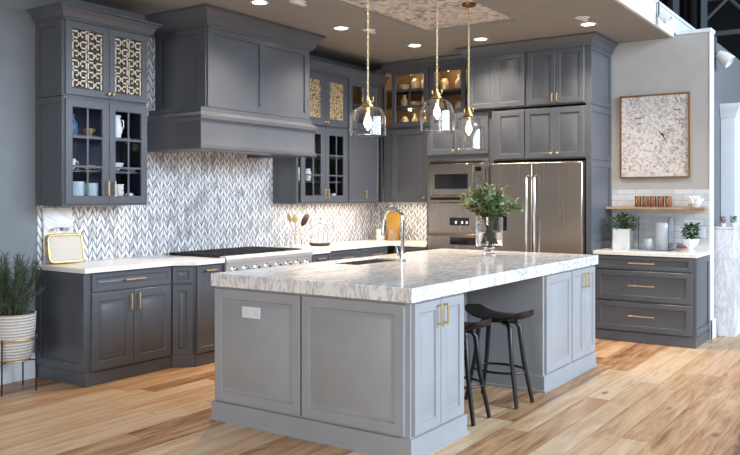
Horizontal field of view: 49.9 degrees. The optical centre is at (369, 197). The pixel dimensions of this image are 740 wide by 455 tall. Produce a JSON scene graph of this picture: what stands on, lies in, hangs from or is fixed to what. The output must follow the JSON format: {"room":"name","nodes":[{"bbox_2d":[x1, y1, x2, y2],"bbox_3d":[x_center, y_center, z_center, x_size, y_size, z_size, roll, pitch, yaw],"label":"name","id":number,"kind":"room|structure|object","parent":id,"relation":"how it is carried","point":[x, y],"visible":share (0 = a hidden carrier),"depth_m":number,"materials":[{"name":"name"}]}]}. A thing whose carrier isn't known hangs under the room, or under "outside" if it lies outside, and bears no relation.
{"room":"kitchen","nodes":[
{"label":"kitchen","id":0,"kind":"room"},
{"bbox_2d":[0,310,36,361],"bbox_3d":[-2.699,1.041,6.009,0.336,0.345,0.336,0,0,34],"label":"plant pot","id":1,"kind":"object","parent":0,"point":[19,324],"depth_m":5.90,"materials":[{"name":"white ceramic"}]},
{"bbox_2d":[0,0,374,352],"bbox_3d":[-3.506,-0.344,5.440,0.150,3.600,12.950,0,0,34],"label":"wall","id":2,"kind":"structure","parent":0,"point":[18,207],"depth_m":6.34,"materials":[{"name":"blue paint"}]},
{"bbox_2d":[0,353,34,384],"bbox_3d":[-4.903,1.356,3.249,0.018,0.200,7.755,0,0,34],"label":"baseboard","id":3,"kind":"structure","parent":2,"relation":"attached to","point":[12,372],"depth_m":6.31,"materials":[{"name":"white paint"}]},
{"bbox_2d":[36,95,146,205],"bbox_3d":[-2.307,-0.369,6.683,0.400,0.876,0.835,0,0,34],"label":"upper cabinet","id":4,"kind":"object","parent":2,"relation":"attached to","point":[89,151],"depth_m":6.46,"materials":[{"name":"paint"}]},
{"bbox_2d":[27,1,162,104],"bbox_3d":[-2.282,-1.161,6.671,0.455,0.705,1.005,0,0,34],"label":"upper cabinet","id":5,"kind":"object","parent":2,"relation":"attached to","point":[82,52],"visible":1,"depth_m":6.45,"materials":[{"name":"paint"}]},
{"bbox_2d":[37,37,374,263],"bbox_3d":[-1.318,-0.476,8.492,0.011,2.035,4.909,0,0,34],"label":"backsplash","id":6,"kind":"structure","parent":2,"relation":"attached to","point":[201,200],"depth_m":7.93,"materials":[{"name":"white tile"}]},
{"bbox_2d":[145,4,325,158],"bbox_3d":[-1.271,-1.060,7.842,0.801,1.261,1.699,0,0,34],"label":"range hood","id":7,"kind":"object","parent":2,"relation":"attached to","point":[227,81],"visible":0.94,"depth_m":7.37,"materials":[{"name":"paint"}]},
{"bbox_2d":[273,126,346,203],"bbox_3d":[-0.652,-0.373,9.101,0.400,0.868,0.935,0,0,34],"label":"upper cabinet","id":8,"kind":"object","parent":2,"relation":"attached to","point":[323,177],"visible":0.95,"depth_m":8.93,"materials":[{"name":"paint"}]},
{"bbox_2d":[299,203,358,203],"bbox_3d":[-0.430,0.066,9.394,0.020,0.007,1.450,0,0,34],"label":"light strip","id":9,"kind":"object","parent":8,"relation":"attached to","point":[299,203],"visible":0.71,"depth_m":9.30,"materials":[{"name":"white paint"}]},
{"bbox_2d":[310,59,354,129],"bbox_3d":[-0.652,-1.161,9.052,0.455,0.705,1.015,0,0,34],"label":"upper cabinet","id":10,"kind":"object","parent":2,"relation":"attached to","point":[328,81],"visible":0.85,"depth_m":9.05,"materials":[{"name":"paint"}]},
{"bbox_2d":[347,130,382,202],"bbox_3d":[-0.173,-0.373,9.800,0.400,0.868,0.755,0,0,34],"label":"upper cabinet","id":11,"kind":"object","parent":2,"relation":"attached to","point":[364,155],"visible":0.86,"depth_m":9.69,"materials":[{"name":"paint"}]},
{"bbox_2d":[347,69,389,129],"bbox_3d":[-0.151,-1.161,9.785,0.455,0.705,0.755,0,0,34],"label":"upper cabinet","id":12,"kind":"object","parent":2,"relation":"attached to","point":[357,83],"visible":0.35,"depth_m":9.61,"materials":[{"name":"paint"}]},
{"bbox_2d":[0,334,739,454],"bbox_3d":[5.130,1.516,7.436,12.150,0.120,32.000,0,0,34],"label":"floor","id":13,"kind":"structure","parent":0,"point":[639,398],"depth_m":5.25,"materials":[{"name":"brown wood"}]},
{"bbox_2d":[0,334,37,395],"bbox_3d":[-2.699,1.250,6.009,0.352,0.408,0.352,0,0,34],"label":"plant stand","id":14,"kind":"object","parent":13,"relation":"on","point":[36,335],"visible":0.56,"depth_m":5.92,"materials":[{"name":"gold metal"}]},
{"bbox_2d":[0,249,45,361],"bbox_3d":[-2.686,0.798,6.005,0.476,0.832,0.520,0,0,26],"label":"potted plant","id":15,"kind":"object","parent":14,"relation":"on","point":[17,322],"visible":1,"depth_m":5.92,"materials":[{"name":"plant"}]},
{"bbox_2d":[36,266,170,387],"bbox_3d":[-2.185,1.018,6.617,0.675,0.875,0.865,0,0,34],"label":"base cabinet","id":16,"kind":"object","parent":13,"relation":"on","point":[92,329],"visible":0.98,"depth_m":6.34,"materials":[{"name":"paint"}]},
{"bbox_2d":[35,255,224,273],"bbox_3d":[-2.006,0.560,6.772,0.798,0.039,1.353,0,0,34],"label":"countertop","id":17,"kind":"structure","parent":16,"relation":"on","point":[119,264],"depth_m":6.66,"materials":[{"name":"white stone"}]},
{"bbox_2d":[42,207,72,263],"bbox_3d":[-2.575,0.310,6.590,0.071,0.460,0.270,0,0,34],"label":"serving board","id":18,"kind":"object","parent":17,"relation":"on","point":[52,218],"visible":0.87,"depth_m":6.57,"materials":[{"name":"white stone"}]},
{"bbox_2d":[45,233,84,263],"bbox_3d":[-2.515,0.415,6.566,0.092,0.240,0.321,0,0,40],"label":"tray","id":19,"kind":"object","parent":17,"relation":"on","point":[69,247],"visible":1,"depth_m":6.55,"materials":[{"name":"gold metal"}]},
{"bbox_2d":[171,266,193,367],"bbox_3d":[-1.864,1.018,7.006,0.766,0.875,0.140,0,0,34],"label":"base cabinet","id":20,"kind":"object","parent":13,"relation":"on","point":[182,277],"visible":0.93,"depth_m":6.82,"materials":[{"name":"paint"}]},
{"bbox_2d":[194,263,221,366],"bbox_3d":[-1.711,1.018,7.184,0.818,0.875,0.320,0,0,34],"label":"base cabinet","id":21,"kind":"object","parent":13,"relation":"on","point":[204,293],"visible":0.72,"depth_m":6.94,"materials":[{"name":"paint"}]},
{"bbox_2d":[167,246,312,271],"bbox_3d":[-1.244,0.986,7.827,0.828,0.940,1.224,0,0,34],"label":"range","id":22,"kind":"object","parent":13,"relation":"on","point":[248,257],"visible":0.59,"depth_m":7.60,"materials":[{"name":"metal"}]},
{"bbox_2d":[174,254,240,257],"bbox_3d":[-1.286,0.548,7.856,0.655,0.013,1.214,0,0,34],"label":"cooktop","id":23,"kind":"object","parent":22,"relation":"in","point":[192,255],"depth_m":7.36,"materials":[{"name":"silver metal"}]},
{"bbox_2d":[311,253,327,262],"bbox_3d":[-0.826,1.018,8.477,0.818,0.875,0.285,0,0,34],"label":"base cabinet","id":24,"kind":"object","parent":13,"relation":"on","point":[315,257],"visible":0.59,"depth_m":8.26,"materials":[{"name":"paint"}]},
{"bbox_2d":[330,246,387,260],"bbox_3d":[-0.353,1.018,9.308,0.660,0.875,1.160,0,0,34],"label":"base cabinet","id":25,"kind":"object","parent":13,"relation":"on","point":[373,251],"visible":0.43,"depth_m":9.12,"materials":[{"name":"paint"}]},
{"bbox_2d":[275,239,426,253],"bbox_3d":[-0.121,0.560,9.229,1.132,0.039,2.338,0,0,34],"label":"countertop","id":26,"kind":"structure","parent":25,"relation":"on","point":[356,244],"depth_m":9.36,"materials":[{"name":"white stone"}]},
{"bbox_2d":[290,231,301,247],"bbox_3d":[-0.810,0.455,8.715,0.130,0.170,0.130,0,0,34],"label":"utensil crock","id":27,"kind":"object","parent":26,"relation":"on","point":[296,240],"visible":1,"depth_m":8.66,"materials":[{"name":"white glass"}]},
{"bbox_2d":[287,214,292,231],"bbox_3d":[-0.856,0.346,8.693,0.077,0.351,0.118,0,0,34],"label":"ladle","id":28,"kind":"object","parent":27,"relation":"in","point":[289,218],"visible":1,"depth_m":8.65,"materials":[{"name":"beige wood"}]},
{"bbox_2d":[292,214,298,231],"bbox_3d":[-0.814,0.347,8.697,0.059,0.347,0.059,0,0,34],"label":"spoon","id":29,"kind":"object","parent":27,"relation":"in","point":[295,218],"visible":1,"depth_m":8.69,"materials":[{"name":"beige wood"}]},
{"bbox_2d":[300,213,308,231],"bbox_3d":[-0.752,0.347,8.770,0.097,0.351,0.186,0,0,34],"label":"wooden spatula","id":30,"kind":"object","parent":27,"relation":"in","point":[305,218],"visible":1,"depth_m":8.80,"materials":[{"name":"brown wood"}]},
{"bbox_2d":[309,218,330,245],"bbox_3d":[-0.568,0.383,9.034,0.244,0.314,0.244,0,0,34],"label":"cloche","id":31,"kind":"object","parent":26,"relation":"on","point":[319,235],"visible":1,"depth_m":8.94,"materials":[{"name":"clear glass"}]},
{"bbox_2d":[376,228,385,239],"bbox_3d":[0.140,0.461,10.245,0.134,0.158,0.134,0,0,34],"label":"storage jar","id":32,"kind":"object","parent":26,"relation":"on","point":[379,236],"visible":0.66,"depth_m":10.19,"materials":[{"name":"white ceramic"}]},
{"bbox_2d":[383,212,400,239],"bbox_3d":[0.278,0.359,10.324,0.260,0.359,0.055,0,0,32],"label":"cutting board","id":33,"kind":"object","parent":26,"relation":"on","point":[393,220],"visible":0.49,"depth_m":10.31,"materials":[{"name":"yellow wood"}]},
{"bbox_2d":[387,228,397,239],"bbox_3d":[0.289,0.461,10.144,0.134,0.158,0.134,0,0,34],"label":"storage jar","id":34,"kind":"object","parent":26,"relation":"on","point":[392,232],"visible":1,"depth_m":10.09,"materials":[{"name":"beige ceramic"}]},
{"bbox_2d":[209,265,597,454],"bbox_3d":[0.459,1.018,6.074,1.614,0.877,3.097,0,0,34],"label":"kitchen island","id":35,"kind":"object","parent":13,"relation":"on","point":[372,377],"visible":0.68,"depth_m":4.83,"materials":[{"name":"paint"}]},
{"bbox_2d":[245,309,249,315],"bbox_3d":[-0.778,0.726,5.045,0.045,0.040,0.002,0,0,34],"label":"socket","id":36,"kind":"object","parent":35,"relation":"attached to","point":[247,311],"depth_m":5.04,"materials":[{"name":"white paint"}]},
{"bbox_2d":[242,306,260,318],"bbox_3d":[-0.751,0.726,5.032,0.154,0.071,0.006,0,0,34],"label":"outlet","id":37,"kind":"object","parent":35,"relation":"attached to","point":[248,312],"depth_m":5.03,"materials":[{"name":"white plastic"}]},
{"bbox_2d":[253,310,258,316],"bbox_3d":[-0.716,0.726,5.003,0.045,0.040,0.002,0,0,34],"label":"socket","id":38,"kind":"object","parent":35,"relation":"attached to","point":[255,312],"depth_m":5.00,"materials":[{"name":"white paint"}]},
{"bbox_2d":[211,249,597,302],"bbox_3d":[0.469,0.536,6.068,1.547,0.082,3.105,0,0,34],"label":"island countertop","id":39,"kind":"structure","parent":35,"relation":"on","point":[425,275],"depth_m":5.21,"materials":[{"name":"white stone"}]},
{"bbox_2d":[334,259,394,264],"bbox_3d":[-0.022,0.638,6.273,0.336,0.255,0.736,0,0,34],"label":"sink","id":40,"kind":"object","parent":39,"relation":"in","point":[370,261],"visible":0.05,"depth_m":6.54,"materials":[{"name":"silver metal"}]},
{"bbox_2d":[381,207,406,261],"bbox_3d":[0.182,0.281,6.206,0.231,0.427,0.064,0,0,34],"label":"faucet","id":41,"kind":"object","parent":39,"relation":"on","point":[401,254],"visible":1,"depth_m":6.16,"materials":[{"name":"silver metal"}]},
{"bbox_2d":[476,217,502,255],"bbox_3d":[1.028,0.330,6.851,0.232,0.330,0.232,0,0,34],"label":"glass vase","id":42,"kind":"object","parent":39,"relation":"on","point":[489,230],"visible":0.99,"depth_m":6.75,"materials":[{"name":"clear glass"}]},
{"bbox_2d":[457,182,524,216],"bbox_3d":[1.057,0.135,6.867,0.675,0.519,0.699,0,0,34],"label":"bouquet","id":43,"kind":"object","parent":42,"relation":"in","point":[491,202],"visible":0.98,"depth_m":6.76,"materials":[{"name":"green plant"}]},
{"bbox_2d":[395,246,426,253],"bbox_3d":[0.635,1.018,9.729,0.440,0.875,0.660,0,0,34],"label":"base cabinet","id":44,"kind":"object","parent":13,"relation":"on","point":[406,249],"visible":0.04,"depth_m":9.48,"materials":[{"name":"paint"}]},
{"bbox_2d":[427,110,505,249],"bbox_3d":[1.181,0.238,9.358,0.860,2.435,0.655,0,0,34],"label":"oven tower","id":45,"kind":"object","parent":13,"relation":"on","point":[439,145],"visible":0.16,"depth_m":9.15,"materials":[{"name":"paint"}]},
{"bbox_2d":[427,202,484,249],"bbox_3d":[1.149,0.531,9.338,0.783,0.960,0.664,0,0,34],"label":"wall oven","id":46,"kind":"object","parent":45,"relation":"in","point":[450,226],"visible":0.41,"depth_m":9.17,"materials":[{"name":"silver metal"}]},
{"bbox_2d":[428,158,489,201],"bbox_3d":[1.154,-0.199,9.345,0.783,0.490,0.647,0,0,34],"label":"microwave","id":47,"kind":"object","parent":45,"relation":"in","point":[447,179],"visible":0.71,"depth_m":9.13,"materials":[{"name":"silver metal"}]},
{"bbox_2d":[464,318,491,425],"bbox_3d":[0.555,1.117,5.284,0.520,0.675,0.318,0,0,34],"label":"bar stool","id":48,"kind":"object","parent":13,"relation":"on","point":[469,327],"visible":0.36,"depth_m":5.14,"materials":[{"name":"black wood"}]},
{"bbox_2d":[464,303,533,408],"bbox_3d":[0.924,1.117,5.698,0.520,0.675,0.318,0,0,39],"label":"bar stool","id":49,"kind":"object","parent":13,"relation":"on","point":[476,310],"visible":0.94,"depth_m":5.66,"materials":[{"name":"black wood"}]},
{"bbox_2d":[491,160,585,253],"bbox_3d":[1.939,0.533,8.731,1.030,1.845,0.794,0,0,34],"label":"refrigerator","id":50,"kind":"object","parent":13,"relation":"on","point":[552,193],"visible":0.34,"depth_m":8.39,"materials":[{"name":"silver metal"}]},
{"bbox_2d":[586,45,610,265],"bbox_3d":[2.446,-0.069,8.495,0.057,3.050,0.650,0,0,34],"label":"end panel","id":51,"kind":"object","parent":13,"relation":"on","point":[598,62],"visible":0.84,"depth_m":8.42,"materials":[{"name":"paint"}]},
{"bbox_2d":[594,254,709,348],"bbox_3d":[2.889,1.018,8.189,1.010,0.875,0.655,0,0,34],"label":"base cabinet","id":52,"kind":"object","parent":13,"relation":"on","point":[665,301],"visible":0.92,"depth_m":7.94,"materials":[{"name":"paint"}]},
{"bbox_2d":[593,247,710,257],"bbox_3d":[2.900,0.560,8.195,1.020,0.039,0.633,0,0,34],"label":"countertop","id":53,"kind":"structure","parent":52,"relation":"on","point":[607,251],"depth_m":7.99,"materials":[{"name":"white stone"}]},
{"bbox_2d":[603,210,638,249],"bbox_3d":[2.660,0.335,8.397,0.391,0.411,0.372,0,0,8],"label":"potted plant","id":54,"kind":"object","parent":53,"relation":"on","point":[623,238],"visible":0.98,"depth_m":8.34,"materials":[{"name":"white ceramic"}]},
{"bbox_2d":[638,216,673,250],"bbox_3d":[2.959,0.367,8.220,0.300,0.346,0.240,0,0,34],"label":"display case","id":55,"kind":"object","parent":53,"relation":"on","point":[655,233],"visible":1,"depth_m":8.12,"materials":[{"name":"clear glass"}]},
{"bbox_2d":[687,238,691,252],"bbox_3d":[3.158,0.470,7.865,0.044,0.140,0.044,0,0,34],"label":"bottle","id":56,"kind":"object","parent":53,"relation":"on","point":[689,247],"visible":1,"depth_m":7.85,"materials":[{"name":"white plastic"}]},
{"bbox_2d":[681,238,699,251],"bbox_3d":[3.215,0.475,7.984,0.176,0.130,0.176,0,0,34],"label":"plant pot","id":57,"kind":"object","parent":53,"relation":"on","point":[694,242],"depth_m":7.93,"materials":[{"name":"white ceramic"}]},
{"bbox_2d":[681,222,700,251],"bbox_3d":[3.218,0.391,7.989,0.194,0.299,0.210,0,0,-22],"label":"potted plant","id":58,"kind":"object","parent":53,"relation":"on","point":[694,242],"visible":0.97,"depth_m":7.95,"materials":[{"name":"white ceramic"}]},
{"bbox_2d":[701,0,706,28],"bbox_3d":[5.569,-2.819,13.255,0.080,8.550,0.100,0,0,34],"label":"steel post","id":59,"kind":"object","parent":13,"relation":"on","point":[703,2],"visible":0.02,"depth_m":13.21,"materials":[{"name":"grey metal"}]},
{"bbox_2d":[714,226,739,337],"bbox_3d":[3.805,0.881,8.501,0.251,1.150,0.380,0,0,34],"label":"marble pedestal","id":60,"kind":"object","parent":13,"relation":"on","point":[726,238],"visible":0.74,"depth_m":8.35,"materials":[{"name":"white stone"}]},
{"bbox_2d":[719,216,725,225],"bbox_3d":[3.774,0.247,8.508,0.081,0.117,0.078,0,0,34],"label":"potted plant","id":61,"kind":"object","parent":60,"relation":"on","point":[721,220],"visible":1,"depth_m":8.50,"materials":[{"name":"white ceramic"}]},
{"bbox_2d":[730,216,736,225],"bbox_3d":[3.895,0.247,8.524,0.080,0.116,0.080,0,0,34],"label":"potted plant","id":62,"kind":"object","parent":60,"relation":"on","point":[734,217],"visible":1,"depth_m":8.51,"materials":[{"name":"green plant"}]},
{"bbox_2d":[82,0,670,69],"bbox_3d":[-1.889,-1.792,4.333,3.770,0.200,12.950,0,0,34],"label":"ceiling","id":63,"kind":"structure","parent":0,"point":[530,19],"depth_m":7.76,"materials":[{"name":"paint"}]},
{"bbox_2d":[250,0,268,4],"bbox_3d":[-0.955,-1.688,6.875,0.168,0.005,0.168,0,0,34],"label":"recessed light","id":64,"kind":"object","parent":63,"relation":"in","point":[255,2],"visible":1,"depth_m":6.88,"materials":[{"name":"white paint"}]},
{"bbox_2d":[289,0,306,6],"bbox_3d":[-0.622,-1.681,6.865,0.140,0.019,0.200,0,0,34],"label":"sprinkler","id":65,"kind":"object","parent":63,"relation":"attached to","point":[298,2],"visible":1,"depth_m":6.84,"materials":[{"name":"white paint"}]},
{"bbox_2d":[333,26,348,29],"bbox_3d":[-0.287,-1.688,7.921,0.168,0.005,0.168,0,0,34],"label":"recessed light","id":66,"kind":"object","parent":63,"relation":"in","point":[337,27],"visible":1,"depth_m":7.92,"materials":[{"name":"white paint"}]},
{"bbox_2d":[362,29,375,33],"bbox_3d":[-0.012,-1.681,8.023,0.140,0.019,0.200,0,0,34],"label":"sprinkler","id":67,"kind":"object","parent":63,"relation":"attached to","point":[371,31],"visible":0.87,"depth_m":7.99,"materials":[{"name":"white paint"}]},
{"bbox_2d":[407,44,421,46],"bbox_3d":[0.494,-1.688,8.816,0.168,0.005,0.168,0,0,34],"label":"recessed light","id":68,"kind":"object","parent":63,"relation":"in","point":[409,45],"visible":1,"depth_m":8.82,"materials":[{"name":"white paint"}]},
{"bbox_2d":[341,0,510,29],"bbox_3d":[-0.482,-1.804,5.733,1.010,0.155,5.250,0,0,34],"label":"ceiling panel","id":69,"kind":"object","parent":63,"relation":"attached to","point":[418,13],"depth_m":7.41,"materials":[{"name":"grey paper"}]},
{"bbox_2d":[349,0,386,137],"bbox_3d":[-0.015,-1.083,5.699,0.267,1.285,0.267,0,0,-6],"label":"pendant light","id":70,"kind":"object","parent":69,"relation":"hanging from","point":[366,121],"visible":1,"depth_m":5.61,"materials":[{"name":"clear glass"}]},
{"bbox_2d":[362,96,373,106],"bbox_3d":[-0.015,-0.666,5.699,0.092,0.120,0.092,0,0,34],"label":"socket","id":71,"kind":"object","parent":70,"relation":"attached to","point":[367,103],"depth_m":5.67,"materials":[{"name":"gold metal"}]},
{"bbox_2d":[420,1,454,132],"bbox_3d":[0.550,-1.133,6.524,0.288,1.186,0.288,0,0,34],"label":"pendant light","id":72,"kind":"object","parent":69,"relation":"hanging from","point":[436,113],"visible":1,"depth_m":6.42,"materials":[{"name":"gold metal"}]},
{"bbox_2d":[432,89,442,97],"bbox_3d":[0.550,-0.830,6.524,0.092,0.120,0.092,0,0,34],"label":"socket","id":73,"kind":"object","parent":72,"relation":"attached to","point":[436,95],"depth_m":6.50,"materials":[{"name":"gold metal"}]},
{"bbox_2d":[453,2,484,150],"bbox_3d":[0.878,-1.077,7.074,0.281,1.299,0.281,0,0,39],"label":"pendant light","id":74,"kind":"object","parent":69,"relation":"hanging from","point":[468,135],"visible":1,"depth_m":6.98,"materials":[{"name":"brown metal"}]},
{"bbox_2d":[464,108,473,115],"bbox_3d":[0.878,-0.742,7.074,0.092,0.120,0.092,0,0,34],"label":"socket","id":75,"kind":"object","parent":74,"relation":"attached to","point":[468,113],"depth_m":7.05,"materials":[{"name":"gold metal"}]},
{"bbox_2d":[473,37,487,40],"bbox_3d":[1.178,-1.688,8.469,0.168,0.005,0.168,0,0,34],"label":"recessed light","id":76,"kind":"object","parent":63,"relation":"in","point":[480,38],"visible":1,"depth_m":8.48,"materials":[{"name":"white paint"}]},
{"bbox_2d":[575,16,589,21],"bbox_3d":[1.992,-1.681,7.463,0.140,0.019,0.200,0,0,34],"label":"sprinkler","id":77,"kind":"object","parent":63,"relation":"attached to","point":[583,18],"visible":1,"depth_m":7.43,"materials":[{"name":"white paint"}]},
{"bbox_2d":[579,22,596,25],"bbox_3d":[2.121,-1.688,7.739,0.168,0.005,0.168,0,0,34],"label":"recessed light","id":78,"kind":"object","parent":63,"relation":"in","point":[585,23],"visible":1,"depth_m":7.73,"materials":[{"name":"white paint"}]},
{"bbox_2d":[375,32,708,253],"bbox_3d":[1.823,-0.127,9.425,4.145,3.165,0.154,0,0,34],"label":"wall","id":79,"kind":"structure","parent":0,"point":[679,63],"depth_m":8.45,"materials":[{"name":"grey paint"}]},
{"bbox_2d":[375,195,426,240],"bbox_3d":[0.545,0.248,10.198,1.138,0.585,0.011,0,0,34],"label":"backsplash","id":80,"kind":"structure","parent":79,"relation":"attached to","point":[415,214],"depth_m":10.21,"materials":[{"name":"white tile"}]},
{"bbox_2d":[380,58,428,129],"bbox_3d":[0.517,-1.276,9.960,0.660,0.825,0.412,0,0,34],"label":"upper cabinet","id":81,"kind":"object","parent":79,"relation":"attached to","point":[406,90],"visible":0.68,"depth_m":9.84,"materials":[{"name":"paint"}]},
{"bbox_2d":[384,128,426,201],"bbox_3d":[0.575,-0.402,9.937,0.782,0.915,0.383,0,0,34],"label":"upper cabinet","id":82,"kind":"object","parent":79,"relation":"attached to","point":[405,150],"visible":0.73,"depth_m":9.84,"materials":[{"name":"paint"}]},
{"bbox_2d":[426,54,466,112],"bbox_3d":[1.069,-1.337,9.582,0.675,0.705,0.412,0,0,34],"label":"upper cabinet","id":83,"kind":"object","parent":79,"relation":"attached to","point":[452,69],"visible":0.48,"depth_m":9.48,"materials":[{"name":"paint"}]},
{"bbox_2d":[455,40,532,111],"bbox_3d":[1.510,-1.337,9.069,0.806,0.703,0.760,0,0,34],"label":"upper cabinet","id":84,"kind":"object","parent":79,"relation":"attached to","point":[497,72],"visible":0.79,"depth_m":8.79,"materials":[{"name":"paint"}]},
{"bbox_2d":[492,105,585,161],"bbox_3d":[1.965,-0.688,8.792,1.068,0.548,0.703,0,0,34],"label":"upper cabinet","id":85,"kind":"object","parent":79,"relation":"attached to","point":[552,133],"visible":0.91,"depth_m":8.53,"materials":[{"name":"paint"}]},
{"bbox_2d":[522,32,618,108],"bbox_3d":[2.174,-1.337,8.615,0.802,0.703,0.760,0,0,34],"label":"upper cabinet","id":86,"kind":"object","parent":79,"relation":"attached to","point":[556,65],"visible":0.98,"depth_m":8.40,"materials":[{"name":"paint"}]},
{"bbox_2d":[620,92,689,177],"bbox_3d":[3.028,-0.659,8.481,0.720,0.890,0.036,0,0,34],"label":"framed artwork","id":87,"kind":"object","parent":79,"relation":"attached to","point":[654,128],"visible":1,"depth_m":8.48,"materials":[{"name":"fabric"}]},
{"bbox_2d":[615,0,694,37],"bbox_3d":[0.688,-1.817,4.720,0.044,0.250,16.500,0,0,34],"label":"trim","id":88,"kind":"structure","parent":79,"relation":"attached to","point":[647,10],"depth_m":7.81,"materials":[{"name":"white paint"}]},
{"bbox_2d":[606,207,707,209],"bbox_3d":[3.012,0.108,8.391,1.005,0.025,0.183,0,0,34],"label":"wall shelf","id":89,"kind":"object","parent":79,"relation":"attached to","point":[657,208],"visible":1,"depth_m":8.24,"materials":[{"name":"brown wood"}]},
{"bbox_2d":[635,196,640,206],"bbox_3d":[2.850,0.038,8.477,0.086,0.115,0.066,0,0,-25],"label":"copper mug","id":90,"kind":"object","parent":89,"relation":"on","point":[637,198],"visible":1,"depth_m":8.45,"materials":[{"name":"gold metal"}]},
{"bbox_2d":[642,196,648,206],"bbox_3d":[2.914,0.038,8.433,0.086,0.115,0.066,0,0,-25],"label":"copper mug","id":91,"kind":"object","parent":89,"relation":"on","point":[645,199],"visible":1,"depth_m":8.41,"materials":[{"name":"gold metal"}]},
{"bbox_2d":[650,196,655,206],"bbox_3d":[2.979,0.038,8.389,0.086,0.115,0.066,0,0,-25],"label":"copper mug","id":92,"kind":"object","parent":89,"relation":"on","point":[652,198],"visible":1,"depth_m":8.36,"materials":[{"name":"gold metal"}]},
{"bbox_2d":[657,196,663,206],"bbox_3d":[3.043,0.038,8.345,0.086,0.115,0.066,0,0,-25],"label":"copper mug","id":93,"kind":"object","parent":89,"relation":"on","point":[660,199],"visible":0.99,"depth_m":8.32,"materials":[{"name":"gold metal"}]},
{"bbox_2d":[665,196,671,206],"bbox_3d":[3.108,0.038,8.301,0.086,0.115,0.066,0,0,-25],"label":"copper mug","id":94,"kind":"object","parent":89,"relation":"on","point":[668,199],"visible":0.93,"depth_m":8.28,"materials":[{"name":"gold metal"}]},
{"bbox_2d":[687,203,701,206],"bbox_3d":[3.332,0.075,8.164,0.150,0.040,0.150,0,0,34],"label":"bowl","id":95,"kind":"object","parent":89,"relation":"on","point":[690,204],"depth_m":8.12,"materials":[{"name":"white ceramic"}]},
{"bbox_2d":[687,195,704,206],"bbox_3d":[3.332,0.034,8.164,0.149,0.122,0.150,0,0,-11],"label":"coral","id":96,"kind":"object","parent":89,"relation":"on","point":[695,201],"visible":0.98,"depth_m":8.13},
{"bbox_2d":[612,189,708,249],"bbox_3d":[3.076,0.226,8.466,1.005,0.630,0.010,0,0,34],"label":"backsplash","id":97,"kind":"structure","parent":79,"relation":"attached to","point":[620,198],"depth_m":8.37,"materials":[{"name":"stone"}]},
{"bbox_2d":[658,2,672,23],"bbox_3d":[2.881,-1.808,7.763,0.137,0.229,0.100,0,0,34],"label":"spotlight","id":98,"kind":"object","parent":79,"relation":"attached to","point":[665,17],"visible":1,"depth_m":7.75,"materials":[{"name":"grey metal"}]},
{"bbox_2d":[676,28,714,35],"bbox_3d":[3.412,-1.730,8.340,0.352,0.039,0.190,0,0,34],"label":"trim","id":99,"kind":"structure","parent":79,"relation":"attached to","point":[703,30],"depth_m":8.26,"materials":[{"name":"white paint"}]},
{"bbox_2d":[698,227,705,237],"bbox_3d":[3.428,0.356,8.215,0.070,0.114,0.007,0,0,34],"label":"wall outlet","id":100,"kind":"object","parent":79,"relation":"attached to","point":[702,232],"visible":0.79,"depth_m":8.21,"materials":[{"name":"white plastic"}]},
{"bbox_2d":[709,32,713,338],"bbox_3d":[3.542,-0.127,8.251,0.016,3.165,0.170,0,0,34],"label":"trim","id":101,"kind":"structure","parent":79,"relation":"attached to","point":[711,35],"depth_m":8.21,"materials":[{"name":"white paint"}]},
{"bbox_2d":[710,318,715,339],"bbox_3d":[3.553,1.356,8.242,0.025,0.200,0.201,0,0,34],"label":"baseboard","id":102,"kind":"structure","parent":79,"relation":"attached to","point":[713,321],"depth_m":8.19,"materials":[{"name":"white paint"}]},
{"bbox_2d":[707,0,739,59],"bbox_3d":[11.440,-3.044,14.751,26.000,9.000,0.200,0,0,34],"label":"wall","id":103,"kind":"structure","parent":0,"point":[727,17],"depth_m":17.18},
{"bbox_2d":[673,0,678,15],"bbox_3d":[5.198,-4.419,13.509,0.080,5.350,0.100,0,0,34],"label":"steel post","id":104,"kind":"object","parent":103,"relation":"hanging from","point":[675,2],"visible":0.02,"depth_m":13.47,"materials":[{"name":"grey metal"}]},
{"bbox_2d":[659,0,700,28],"bbox_3d":[4.295,-4.444,14.545,3.520,5.200,0.226,0,0,34],"label":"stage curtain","id":105,"kind":"object","parent":103,"relation":"hanging from","point":[689,10],"visible":0.02,"depth_m":13.70,"materials":[{"name":"black fabric"}]},
{"bbox_2d":[707,0,739,36],"bbox_3d":[9.672,-3.529,13.476,11.522,0.811,0.100,0,0,34],"label":"roof truss","id":106,"kind":"object","parent":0,"point":[733,31],"visible":0.08,"depth_m":15.38,"materials":[{"name":"grey metal"}]},
{"bbox_2d":[714,43,739,225],"bbox_3d":[5.222,-0.127,10.934,0.150,3.165,6.124,0,0,34],"label":"wall","id":107,"kind":"structure","parent":0,"point":[726,80],"depth_m":8.86,"materials":[{"name":"grey paint"}]},
{"bbox_2d":[714,37,734,67],"bbox_3d":[3.823,-1.573,8.573,0.205,0.343,0.150,0,0,34],"label":"spotlight","id":108,"kind":"object","parent":107,"relation":"attached to","point":[724,58],"visible":1,"depth_m":8.55,"materials":[{"name":"white metal"}]},
{"bbox_2d":[720,103,739,225],"bbox_3d":[4.109,0.206,8.984,0.205,2.500,0.510,0,0,34],"label":"pilaster","id":109,"kind":"object","parent":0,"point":[729,112],"visible":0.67,"depth_m":8.84,"materials":[{"name":"white paint"}]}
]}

